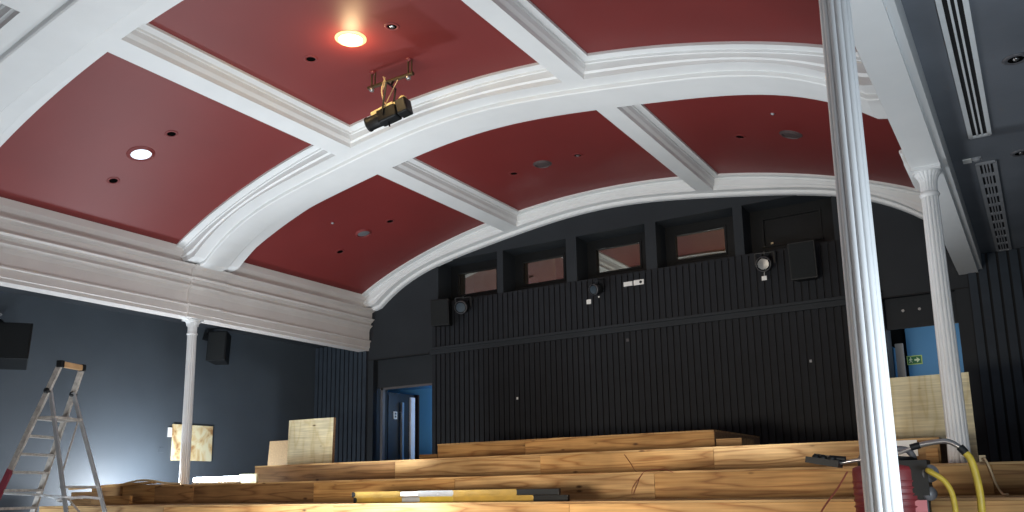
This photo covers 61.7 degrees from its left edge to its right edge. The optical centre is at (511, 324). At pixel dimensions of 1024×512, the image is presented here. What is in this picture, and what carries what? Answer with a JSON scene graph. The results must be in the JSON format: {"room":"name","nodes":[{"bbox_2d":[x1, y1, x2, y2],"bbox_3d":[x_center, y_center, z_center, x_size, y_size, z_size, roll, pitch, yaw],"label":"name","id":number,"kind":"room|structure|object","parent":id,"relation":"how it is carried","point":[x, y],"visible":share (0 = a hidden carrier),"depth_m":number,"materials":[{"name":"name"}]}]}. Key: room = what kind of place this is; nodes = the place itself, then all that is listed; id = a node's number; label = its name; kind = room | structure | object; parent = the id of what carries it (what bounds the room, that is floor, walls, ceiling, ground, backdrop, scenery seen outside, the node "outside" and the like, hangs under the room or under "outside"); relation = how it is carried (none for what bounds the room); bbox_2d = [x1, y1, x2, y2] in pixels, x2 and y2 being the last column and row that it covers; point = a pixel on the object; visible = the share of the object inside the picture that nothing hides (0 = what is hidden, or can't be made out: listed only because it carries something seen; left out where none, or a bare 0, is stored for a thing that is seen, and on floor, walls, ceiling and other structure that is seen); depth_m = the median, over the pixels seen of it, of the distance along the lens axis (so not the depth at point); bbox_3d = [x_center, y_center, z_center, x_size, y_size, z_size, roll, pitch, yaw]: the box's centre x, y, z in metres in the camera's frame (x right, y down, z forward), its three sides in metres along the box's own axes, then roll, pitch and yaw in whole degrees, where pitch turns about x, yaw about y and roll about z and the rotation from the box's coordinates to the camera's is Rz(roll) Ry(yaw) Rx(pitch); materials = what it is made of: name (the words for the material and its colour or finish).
{"room":"theater auditorium","nodes":[
{"label":"theater auditorium","id":0,"kind":"room"},
{"bbox_2d":[0,291,315,511],"bbox_3d":[-7.220,1.508,11.209,0.250,4.740,16.800,-8,-13,31],"label":"wall","id":1,"kind":"structure","parent":0,"point":[130,391],"depth_m":13.27,"materials":[{"name":"blue paint"}]},
{"bbox_2d":[0,313,32,369],"bbox_3d":[-6.689,0.172,11.352,0.942,0.859,0.595,-8,-13,31],"label":"wall speaker","id":2,"kind":"object","parent":1,"relation":"attached to","point":[15,338],"visible":1,"depth_m":11.14,"materials":[{"name":"black plastic"}]},
{"bbox_2d":[0,323,30,356],"bbox_3d":[-6.492,0.201,11.121,0.396,0.457,0.146,3,-12,-20],"label":"grille","id":3,"kind":"object","parent":2,"relation":"attached to","point":[15,338],"depth_m":11.14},
{"bbox_2d":[167,424,212,460],"bbox_3d":[-5.274,1.941,14.053,0.028,0.580,0.860,-8,-13,31],"label":"board","id":4,"kind":"object","parent":1,"relation":"attached to","point":[201,441],"visible":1,"depth_m":14.13,"materials":[{"name":"beige wood"}]},
{"bbox_2d":[202,331,230,364],"bbox_3d":[-4.964,0.367,14.312,0.691,0.610,0.437,-8,-13,31],"label":"wall speaker","id":5,"kind":"object","parent":1,"relation":"attached to","point":[219,342],"visible":1,"depth_m":14.12,"materials":[{"name":"black plastic"}]},
{"bbox_2d":[206,332,225,358],"bbox_3d":[-4.864,0.346,14.102,0.288,0.457,0.061,-2,-11,4],"label":"grille","id":6,"kind":"object","parent":5,"relation":"attached to","point":[216,345],"depth_m":14.10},
{"bbox_2d":[0,286,325,347],"bbox_3d":[-7.174,-0.827,10.463,1.130,0.240,14.890,-8,-13,31],"label":"ceiling","id":7,"kind":"structure","parent":0,"point":[2,288],"depth_m":13.36,"materials":[{"name":"white paint"}]},
{"bbox_2d":[388,385,431,391],"bbox_3d":[-1.738,1.111,16.515,3.000,0.100,1.110,-8,-13,31],"label":"ceiling","id":8,"kind":"structure","parent":0,"point":[421,387],"depth_m":17.12,"materials":[{"name":"blue paint"}]},
{"bbox_2d":[0,0,914,293],"bbox_3d":[-2.324,-2.776,7.762,9.800,1.336,14.890,-8,-13,31],"label":"ceiling","id":9,"kind":"structure","parent":0,"point":[62,159],"depth_m":10.25,"materials":[{"name":"red paint"}]},
{"bbox_2d":[0,0,46,16],"bbox_3d":[-5.179,-3.217,6.370,0.537,0.278,3.420,-8,-13,31],"label":"trim","id":10,"kind":"structure","parent":9,"relation":"attached to","point":[31,8],"depth_m":7.68,"materials":[{"name":"white paint"}]},
{"bbox_2d":[0,0,182,146],"bbox_3d":[-2.728,-2.671,7.071,9.839,1.330,1.160,-8,-13,33],"label":"ceiling beam","id":11,"kind":"structure","parent":9,"relation":"attached to","point":[40,54],"depth_m":8.17,"materials":[{"name":"white paint"}]},
{"bbox_2d":[107,177,119,183],"bbox_3d":[-5.070,-1.830,10.904,0.148,0.060,0.156,-8,-13,31],"label":"recessed light","id":12,"kind":"object","parent":9,"relation":"in","point":[112,180],"visible":1,"depth_m":10.90,"materials":[{"name":"red paint"}]},
{"bbox_2d":[126,146,154,160],"bbox_3d":[-4.582,-2.103,10.586,0.318,0.108,0.330,-8,-13,31],"label":"ceiling light","id":13,"kind":"object","parent":9,"relation":"attached to","point":[138,153],"visible":1,"depth_m":10.57,"materials":[{"name":"white glass"}]},
{"bbox_2d":[165,130,177,137],"bbox_3d":[-4.118,-2.305,10.367,0.153,0.042,0.156,-8,-13,31],"label":"recessed light","id":14,"kind":"object","parent":9,"relation":"in","point":[170,133],"visible":1,"depth_m":10.36,"materials":[{"name":"red paint"}]},
{"bbox_2d":[94,23,354,157],"bbox_3d":[-3.046,-2.601,9.757,0.537,0.278,3.480,-8,-13,31],"label":"trim","id":15,"kind":"structure","parent":9,"relation":"attached to","point":[149,47],"depth_m":9.42,"materials":[{"name":"white paint"}]},
{"bbox_2d":[303,55,317,62],"bbox_3d":[-2.186,-2.882,9.315,0.156,0.016,0.156,-8,-13,31],"label":"recessed light","id":16,"kind":"object","parent":9,"relation":"in","point":[309,58],"visible":1,"depth_m":9.31,"materials":[{"name":"red paint"}]},
{"bbox_2d":[335,249,344,253],"bbox_3d":[-2.875,-1.218,14.336,0.148,0.059,0.156,-8,-13,31],"label":"recessed light","id":17,"kind":"object","parent":9,"relation":"in","point":[340,251],"visible":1,"depth_m":14.33,"materials":[{"name":"red paint"}]},
{"bbox_2d":[335,30,366,46],"bbox_3d":[-1.682,-2.973,8.942,0.330,0.026,0.330,-8,-13,31],"label":"recessed light","id":18,"kind":"object","parent":9,"relation":"in","point":[350,38],"visible":1,"depth_m":8.92,"materials":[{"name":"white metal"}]},
{"bbox_2d":[355,229,371,237],"bbox_3d":[-2.424,-1.486,13.994,0.267,0.094,0.277,-8,-13,31],"label":"ceiling speaker","id":19,"kind":"object","parent":9,"relation":"attached to","point":[361,233],"visible":1,"depth_m":13.97,"materials":[{"name":"grey plastic"}]},
{"bbox_2d":[385,219,394,223],"bbox_3d":[-1.968,-1.666,13.835,0.153,0.042,0.156,-8,-13,31],"label":"recessed light","id":20,"kind":"object","parent":9,"relation":"in","point":[388,221],"visible":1,"depth_m":13.83,"materials":[{"name":"red paint"}]},
{"bbox_2d":[367,58,413,91],"bbox_3d":[-1.348,-2.759,9.506,0.640,0.240,0.080,-8,-13,31],"label":"bar","id":21,"kind":"object","parent":9,"relation":"hanging from","point":[408,74],"visible":1,"depth_m":9.45,"materials":[{"name":"metal"}]},
{"bbox_2d":[364,76,412,131],"bbox_3d":[-1.356,-2.458,9.406,0.554,0.628,0.200,-6,-12,23],"label":"spotlight","id":22,"kind":"object","parent":21,"relation":"hanging from","point":[391,112],"visible":1,"depth_m":9.32,"materials":[{"name":"black metal"}]},
{"bbox_2d":[384,22,399,30],"bbox_3d":[-1.220,-3.024,8.708,0.156,0.018,0.156,-8,-13,31],"label":"recessed light","id":23,"kind":"object","parent":9,"relation":"in","point":[390,26],"visible":1,"depth_m":8.70,"materials":[{"name":"red paint"}]},
{"bbox_2d":[509,171,518,175],"bbox_3d":[0.028,-2.252,12.792,0.156,0.016,0.156,-8,-13,31],"label":"recessed light","id":24,"kind":"object","parent":9,"relation":"in","point":[513,173],"visible":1,"depth_m":12.79,"materials":[{"name":"red paint"}]},
{"bbox_2d":[461,0,586,85],"bbox_3d":[-0.201,-2.995,7.915,0.537,0.280,3.480,-8,-13,31],"label":"trim","id":25,"kind":"structure","parent":9,"relation":"attached to","point":[521,22],"depth_m":8.41,"materials":[{"name":"white paint"}]},
{"bbox_2d":[176,41,887,271],"bbox_3d":[-0.579,-2.050,10.483,9.839,1.330,1.160,-8,-13,33],"label":"ceiling beam","id":26,"kind":"structure","parent":9,"relation":"attached to","point":[223,240],"depth_m":9.99,"materials":[{"name":"white paint"}]},
{"bbox_2d":[533,160,551,167],"bbox_3d":[0.443,-2.327,12.484,0.277,0.028,0.277,-8,-13,31],"label":"ceiling speaker","id":27,"kind":"object","parent":9,"relation":"attached to","point":[542,163],"visible":1,"depth_m":12.46},
{"bbox_2d":[572,153,582,157],"bbox_3d":[0.934,-2.396,12.164,0.156,0.018,0.156,-8,-13,31],"label":"recessed light","id":28,"kind":"object","parent":9,"relation":"in","point":[577,155],"visible":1,"depth_m":12.15,"materials":[{"name":"red paint"}]},
{"bbox_2d":[734,135,745,138],"bbox_3d":[2.880,-2.370,10.825,0.153,0.040,0.156,-8,-13,31],"label":"recessed light","id":29,"kind":"object","parent":9,"relation":"in","point":[735,136],"visible":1,"depth_m":10.82,"materials":[{"name":"red paint"}]},
{"bbox_2d":[779,130,802,138],"bbox_3d":[3.367,-2.290,10.349,0.267,0.095,0.277,-8,-13,31],"label":"ceiling speaker","id":30,"kind":"object","parent":9,"relation":"attached to","point":[788,134],"visible":1,"depth_m":10.32},
{"bbox_2d":[314,195,1023,462],"bbox_3d":[2.199,0.765,13.133,14.350,6.600,0.505,-8,-13,31],"label":"wall","id":31,"kind":"structure","parent":0,"point":[712,345],"depth_m":12.95,"materials":[{"name":"grey paint"}]},
{"bbox_2d":[0,197,374,351],"bbox_3d":[-6.536,-1.119,10.114,0.380,1.060,14.890,-8,-13,31],"label":"trim","id":32,"kind":"structure","parent":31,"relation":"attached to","point":[44,251],"depth_m":12.12,"materials":[{"name":"paint"}]},
{"bbox_2d":[185,263,229,322],"bbox_3d":[-4.590,-0.601,12.967,0.197,1.063,0.610,-8,-13,31],"label":"trim","id":33,"kind":"structure","parent":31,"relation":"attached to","point":[205,293],"depth_m":12.93,"materials":[{"name":"paint"}]},
{"bbox_2d":[377,355,431,460],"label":"door","id":34,"kind":"structure","parent":31,"relation":"in","point":[415,371],"depth_m":15.98,"materials":[{"name":"grey paint"}]},
{"bbox_2d":[430,298,451,326],"bbox_3d":[-1.201,-0.193,15.033,0.337,0.482,0.419,-4,-11,17],"label":"wall speaker","id":35,"kind":"object","parent":31,"relation":"attached to","point":[441,313],"visible":1,"depth_m":14.86,"materials":[{"name":"black plastic"}]},
{"bbox_2d":[431,299,447,324],"bbox_3d":[-1.257,-0.212,14.857,0.306,0.421,0.049,-4,-11,17],"label":"grille","id":36,"kind":"object","parent":35,"relation":"attached to","point":[439,307],"depth_m":14.85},
{"bbox_2d":[372,158,518,231],"bbox_3d":[-0.909,-1.984,13.148,0.537,0.278,3.430,-8,-13,31],"label":"trim","id":37,"kind":"structure","parent":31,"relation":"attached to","point":[414,174],"depth_m":12.92,"materials":[{"name":"white paint"}]},
{"bbox_2d":[455,295,471,313],"bbox_3d":[-0.850,-0.350,14.800,0.294,0.382,0.352,-8,-13,31],"label":"lamp","id":38,"kind":"object","parent":31,"relation":"attached to","point":[462,307],"visible":1,"depth_m":14.66,"materials":[{"name":"black metal"}]},
{"bbox_2d":[451,259,496,301],"bbox_3d":[-0.678,-0.771,15.281,1.260,0.790,0.490,-8,-13,31],"label":"window","id":39,"kind":"structure","parent":31,"relation":"in","point":[457,271],"depth_m":15.59,"materials":[{"name":"black paint"}]},
{"bbox_2d":[502,246,566,294],"bbox_3d":[0.482,-0.927,14.579,1.230,0.790,0.490,-8,-13,31],"label":"window","id":40,"kind":"structure","parent":31,"relation":"in","point":[520,260],"depth_m":14.84,"materials":[{"name":"black paint"}]},
{"bbox_2d":[589,278,604,294],"bbox_3d":[1.353,-0.598,13.490,0.234,0.310,0.316,-8,-13,31],"label":"lamp","id":41,"kind":"object","parent":31,"relation":"attached to","point":[595,289],"visible":1,"depth_m":13.40,"materials":[{"name":"black metal"}]},
{"bbox_2d":[576,232,646,282],"bbox_3d":[1.680,-1.088,13.854,1.210,0.790,0.490,-8,-13,31],"label":"window","id":42,"kind":"structure","parent":31,"relation":"in","point":[593,247],"depth_m":14.08,"materials":[{"name":"black paint"}]},
{"bbox_2d":[623,281,632,286],"bbox_3d":[1.811,-0.633,13.376,0.150,0.070,0.012,-8,-13,31],"label":"wall plate","id":43,"kind":"object","parent":31,"relation":"attached to","point":[630,283],"visible":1,"depth_m":13.37,"materials":[{"name":"white plastic"}]},
{"bbox_2d":[634,279,643,285],"bbox_3d":[1.963,-0.654,13.282,0.170,0.080,0.016,-8,-13,31],"label":"wall plate","id":44,"kind":"object","parent":31,"relation":"attached to","point":[641,281],"visible":1,"depth_m":13.27,"materials":[{"name":"white plastic"}]},
{"bbox_2d":[362,173,922,310],"bbox_3d":[1.407,-1.477,13.636,9.800,1.330,0.380,-8,-13,31],"label":"trim","id":45,"kind":"structure","parent":31,"relation":"attached to","point":[906,199],"depth_m":13.47,"materials":[{"name":"white paint"}]},
{"bbox_2d":[594,104,717,190],"bbox_3d":[1.962,-2.370,11.349,0.537,0.280,3.532,-8,-13,31],"label":"trim","id":46,"kind":"structure","parent":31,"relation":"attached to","point":[639,123],"depth_m":11.10,"materials":[{"name":"white paint"}]},
{"bbox_2d":[657,216,734,270],"bbox_3d":[2.865,-1.248,13.136,1.220,0.790,0.490,-8,-13,31],"label":"window","id":47,"kind":"structure","parent":31,"relation":"in","point":[726,223],"depth_m":13.33,"materials":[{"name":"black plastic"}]},
{"bbox_2d":[754,251,774,280],"bbox_3d":[3.573,-0.845,12.114,0.287,0.487,0.343,-8,-13,31],"label":"lamp","id":48,"kind":"object","parent":31,"relation":"attached to","point":[764,263],"visible":1,"depth_m":12.00,"materials":[{"name":"black glass"}]},
{"bbox_2d":[744,198,834,256],"bbox_3d":[4.038,-1.406,12.426,1.260,0.790,0.490,-8,-13,31],"label":"window","id":49,"kind":"structure","parent":31,"relation":"in","point":[811,220],"depth_m":12.62,"materials":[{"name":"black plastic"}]},
{"bbox_2d":[764,211,820,245],"bbox_3d":[4.126,-1.404,12.629,0.800,0.400,0.012,-8,-13,31],"label":"shutter","id":50,"kind":"object","parent":49,"relation":"attached to","point":[797,226],"depth_m":12.62,"materials":[{"name":"black plastic"}]},
{"bbox_2d":[787,239,817,281],"bbox_3d":[4.049,-0.865,11.828,0.359,0.548,0.447,-8,-13,31],"label":"wall speaker","id":51,"kind":"object","parent":31,"relation":"attached to","point":[802,255],"visible":1,"depth_m":11.67,"materials":[{"name":"black plastic"}]},
{"bbox_2d":[899,149,919,190],"bbox_3d":[3.454,-1.772,7.647,0.197,1.063,0.610,-8,-13,31],"label":"trim","id":52,"kind":"structure","parent":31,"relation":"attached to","point":[915,183],"depth_m":7.36,"materials":[{"name":"white paint"}]},
{"bbox_2d":[850,0,981,274],"bbox_3d":[1.905,-2.273,4.917,0.420,1.060,14.740,-8,-13,31],"label":"trim","id":53,"kind":"structure","parent":31,"relation":"attached to","point":[883,39],"depth_m":6.02,"materials":[{"name":"white paint"}]},
{"bbox_2d":[393,229,963,454],"bbox_3d":[2.269,0.461,14.336,12.400,4.750,1.490,-8,-13,31],"label":"wall","id":54,"kind":"structure","parent":0,"point":[709,242],"depth_m":15.18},
{"bbox_2d":[414,395,418,458],"bbox_3d":[-2.177,2.464,17.179,0.760,2.050,0.050,-8,-13,31],"label":"door","id":55,"kind":"structure","parent":54,"relation":"in","point":[416,397],"depth_m":17.05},
{"bbox_2d":[907,355,922,364],"bbox_3d":[5.812,0.513,12.374,0.200,0.130,0.024,-8,-13,31],"label":"exit sign","id":56,"kind":"object","parent":54,"relation":"attached to","point":[916,359],"visible":1,"depth_m":12.37,"materials":[{"name":"green plastic"}]},
{"bbox_2d":[884,291,957,377],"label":"door","id":57,"kind":"structure","parent":54,"relation":"in","point":[913,311],"depth_m":11.34,"materials":[{"name":"grey paint"}]},
{"bbox_2d":[901,0,1023,252],"bbox_3d":[3.142,-2.236,4.221,2.490,0.200,14.890,-8,-13,31],"label":"ceiling","id":58,"kind":"structure","parent":0,"point":[998,25],"depth_m":6.48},
{"bbox_2d":[935,0,991,138],"bbox_3d":[2.531,-1.967,4.969,0.170,0.021,5.220,-8,-13,31],"label":"ceiling vent","id":59,"kind":"object","parent":58,"relation":"in","point":[955,17],"visible":1,"depth_m":5.89,"materials":[{"name":"white metal"}]},
{"bbox_2d":[962,158,971,163],"bbox_3d":[4.098,-1.470,7.718,0.070,0.012,0.100,-8,-13,31],"label":"label","id":60,"kind":"object","parent":58,"relation":"attached to","point":[965,161],"visible":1,"depth_m":7.71,"materials":[{"name":"grey"}]},
{"bbox_2d":[971,156,981,161],"bbox_3d":[4.157,-1.473,7.670,0.080,0.026,0.080,-8,-13,31],"label":"sensor","id":61,"kind":"object","parent":58,"relation":"attached to","point":[975,159],"visible":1,"depth_m":7.65,"materials":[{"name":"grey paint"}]},
{"bbox_2d":[975,160,1011,251],"bbox_3d":[5.202,-1.196,9.209,0.170,0.021,3.520,-8,-13,31],"label":"ceiling vent","id":62,"kind":"object","parent":58,"relation":"in","point":[987,171],"visible":1,"depth_m":8.84,"materials":[{"name":"grey metal"}]},
{"bbox_2d":[1002,52,1023,65],"bbox_3d":[3.450,-1.813,5.869,0.170,0.016,0.170,-8,-13,31],"label":"recessed light","id":63,"kind":"object","parent":58,"relation":"in","point":[1017,58],"visible":1,"depth_m":5.87,"materials":[{"name":"black metal"}]},
{"bbox_2d":[1010,149,1023,156],"bbox_3d":[4.487,-1.506,7.552,0.170,0.016,0.170,-8,-13,31],"label":"recessed light","id":64,"kind":"object","parent":58,"relation":"in","point":[1019,153],"visible":1,"depth_m":7.56,"materials":[{"name":"black metal"}]},
{"bbox_3d":[-1.419,3.158,7.255,15.400,0.200,16.800,-8,-13,31],"label":"floor","id":65,"kind":"structure","parent":0,"visible":0},
{"bbox_2d":[0,360,106,511],"bbox_3d":[-4.820,1.891,8.848,1.970,3.009,0.880,-3,-11,12],"label":"step ladder","id":66,"kind":"object","parent":65,"relation":"on","point":[55,451],"visible":1,"depth_m":8.91,"materials":[{"name":"metal"}]},
{"bbox_2d":[3,492,100,501],"bbox_3d":[-4.764,1.773,8.856,0.866,0.126,0.575,-3,-11,12],"label":"rope","id":67,"kind":"object","parent":66,"relation":"attached to","point":[57,498],"visible":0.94,"depth_m":8.87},
{"bbox_2d":[70,492,91,505],"bbox_3d":[-5.699,3.135,11.688,0.470,1.675,0.500,-8,-13,31],"label":"block","id":68,"kind":"object","parent":65,"relation":"on","point":[75,501],"visible":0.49,"depth_m":11.61,"materials":[{"name":"brown wood"}]},
{"bbox_2d":[91,486,122,504],"bbox_3d":[-5.256,3.031,11.363,0.620,1.740,0.410,-8,-13,31],"label":"block","id":69,"kind":"object","parent":65,"relation":"on","point":[118,490],"visible":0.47,"depth_m":11.32,"materials":[{"name":"brown wood"}]},
{"bbox_2d":[122,484,186,503],"bbox_3d":[-4.666,2.961,11.081,0.670,1.750,0.480,-8,-13,31],"label":"block","id":70,"kind":"object","parent":65,"relation":"on","point":[142,494],"visible":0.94,"depth_m":10.99,"materials":[{"name":"brown wood"}]},
{"bbox_2d":[68,481,156,489],"bbox_3d":[-5.270,2.122,11.280,1.559,0.085,0.080,-6,-12,25],"label":"batten","id":71,"kind":"object","parent":70,"relation":"on","point":[148,482],"visible":0.8,"depth_m":11.14,"materials":[{"name":"brown wood"}]},
{"bbox_2d":[179,317,203,484],"bbox_3d":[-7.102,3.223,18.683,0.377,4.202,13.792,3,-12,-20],"label":"column","id":72,"kind":"structure","parent":65,"relation":"on","point":[192,324],"depth_m":12.61,"materials":[{"name":"paint"}]},
{"bbox_2d":[39,495,1023,511],"bbox_3d":[-0.199,2.309,7.468,12.350,1.505,0.996,-8,-13,31],"label":"step","id":73,"kind":"structure","parent":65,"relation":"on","point":[966,503],"depth_m":6.62,"materials":[{"name":"brown wood"}]},
{"bbox_2d":[103,495,132,504],"bbox_3d":[-4.894,2.179,10.626,0.550,0.110,0.040,-8,-13,31],"label":"timber offcut","id":74,"kind":"object","parent":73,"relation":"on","point":[109,500],"visible":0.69,"depth_m":10.58,"materials":[{"name":"brown wood"}]},
{"bbox_2d":[353,495,569,502],"bbox_3d":[-0.513,1.525,7.483,2.280,0.051,0.052,-8,-13,31],"label":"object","id":75,"kind":"object","parent":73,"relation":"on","point":[502,498],"visible":0.98,"depth_m":7.39,"materials":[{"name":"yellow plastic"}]},
{"bbox_2d":[352,488,560,497],"bbox_3d":[-0.556,1.480,7.519,2.220,0.051,0.052,-8,-13,31],"label":"spirit level","id":76,"kind":"object","parent":75,"relation":"on","point":[554,491],"visible":1,"depth_m":7.42,"materials":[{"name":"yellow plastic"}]},
{"bbox_2d":[631,469,672,498],"bbox_3d":[1.129,1.348,7.239,0.399,0.252,0.309,-8,-13,31],"label":"wire","id":77,"kind":"object","parent":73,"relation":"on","point":[651,469],"visible":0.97,"depth_m":7.41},
{"bbox_2d":[979,455,1008,495],"bbox_3d":[3.303,1.019,5.816,0.097,0.282,0.723,-4,-11,17],"label":"cord","id":78,"kind":"object","parent":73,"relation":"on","point":[982,458],"visible":1,"depth_m":6.03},
{"bbox_2d":[154,461,1023,503],"bbox_3d":[0.667,2.303,8.122,11.550,1.735,1.001,-8,-13,31],"label":"step","id":79,"kind":"structure","parent":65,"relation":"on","point":[1009,476],"depth_m":7.45,"materials":[{"name":"brown wood"}]},
{"bbox_2d":[125,479,180,484],"bbox_3d":[-4.636,2.023,10.983,0.965,0.079,0.074,-6,-12,22],"label":"cord","id":80,"kind":"object","parent":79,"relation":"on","point":[133,481],"visible":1,"depth_m":10.93,"materials":[{"name":"grey"}]},
{"bbox_2d":[192,476,240,483],"bbox_3d":[-3.696,1.948,10.703,0.840,0.090,0.060,-8,-13,31],"label":"batten","id":81,"kind":"object","parent":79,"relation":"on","point":[227,479],"visible":0.95,"depth_m":10.66,"materials":[{"name":"white"}]},
{"bbox_2d":[239,474,257,482],"bbox_3d":[-3.290,1.927,10.708,0.310,0.120,0.030,-8,-13,31],"label":"timber offcut","id":82,"kind":"object","parent":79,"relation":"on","point":[244,478],"visible":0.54,"depth_m":10.69,"materials":[{"name":"white wood"}]},
{"bbox_2d":[925,448,939,463],"bbox_3d":[3.505,1.103,7.143,0.095,0.140,0.024,-8,-13,31],"label":"timber offcut","id":83,"kind":"object","parent":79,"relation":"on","point":[932,454],"visible":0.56,"depth_m":7.13,"materials":[{"name":"brown wood"}]},
{"bbox_2d":[910,163,970,462],"bbox_3d":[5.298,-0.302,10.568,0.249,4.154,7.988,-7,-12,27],"label":"column","id":84,"kind":"structure","parent":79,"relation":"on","point":[956,428],"depth_m":6.97,"materials":[{"name":"paint"}]},
{"bbox_2d":[255,437,947,482],"bbox_3d":[0.355,2.452,9.488,8.200,1.970,1.001,-8,-13,31],"label":"step","id":85,"kind":"structure","parent":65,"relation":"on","point":[791,455],"depth_m":8.82,"materials":[{"name":"brown wood"}]},
{"bbox_2d":[287,417,335,464],"bbox_3d":[-2.763,1.622,11.794,0.800,0.641,0.069,-7,-12,28],"label":"plywood sheet","id":86,"kind":"object","parent":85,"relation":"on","point":[310,441],"visible":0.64,"depth_m":11.76,"materials":[{"name":"brown wood"}]},
{"bbox_2d":[896,440,917,455],"bbox_3d":[3.321,1.052,7.269,0.215,0.135,0.008,-8,-13,31],"label":"paper sheet","id":87,"kind":"object","parent":85,"relation":"attached to","point":[905,443],"visible":0.36,"depth_m":7.26,"materials":[{"name":"white paper"}]},
{"bbox_2d":[819,0,902,511],"bbox_3d":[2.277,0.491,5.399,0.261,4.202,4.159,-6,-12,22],"label":"column","id":88,"kind":"structure","parent":65,"relation":"on","point":[881,484],"depth_m":3.66,"materials":[{"name":"paint"}]},
{"bbox_3d":[0.574,2.098,5.827,9.300,1.270,1.001,-8,-13,31],"label":"platform","id":89,"kind":"object","parent":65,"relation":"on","visible":0},
{"bbox_2d":[805,439,985,511],"bbox_3d":[2.181,0.952,4.885,0.912,0.565,0.568,-8,-13,31],"label":"vacuum cleaner","id":90,"kind":"object","parent":89,"relation":"on","point":[917,476],"visible":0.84,"depth_m":4.76,"materials":[{"name":"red plastic"}]},
{"bbox_3d":[1.903,3.194,12.103,13.950,1.450,5.180,-8,-13,31],"label":"floor","id":91,"kind":"structure","parent":0,"visible":0},
{"bbox_2d":[268,440,287,465],"bbox_3d":[-3.506,2.228,12.921,0.500,0.949,0.096,-7,-13,29],"label":"plywood sheet","id":92,"kind":"object","parent":91,"relation":"on","point":[278,450],"visible":0.21,"depth_m":13.01,"materials":[{"name":"beige wood"}]},
{"bbox_2d":[419,454,437,458],"bbox_3d":[-0.860,2.057,11.485,0.290,0.605,0.870,-8,-13,31],"label":"wooden step","id":93,"kind":"structure","parent":91,"relation":"on","point":[426,456],"depth_m":11.17,"materials":[{"name":"brown wood"}]},
{"bbox_2d":[437,430,759,457],"bbox_3d":[1.061,1.831,10.821,3.690,0.730,1.726,-8,-13,31],"label":"step","id":94,"kind":"structure","parent":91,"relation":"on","point":[698,438],"depth_m":10.00,"materials":[{"name":"brown wood"}]},
{"bbox_2d":[716,438,753,446],"bbox_3d":[2.435,1.559,9.273,0.280,0.630,0.450,-8,-13,31],"label":"wooden step","id":95,"kind":"structure","parent":91,"relation":"on","point":[728,441],"depth_m":9.15,"materials":[{"name":"beige wood"}]},
{"bbox_2d":[890,372,978,461],"bbox_3d":[4.031,1.065,8.181,0.700,1.170,0.053,-8,-13,31],"label":"plywood sheet","id":96,"kind":"object","parent":91,"relation":"on","point":[917,404],"visible":0.43,"depth_m":8.26,"materials":[{"name":"brown wood"}]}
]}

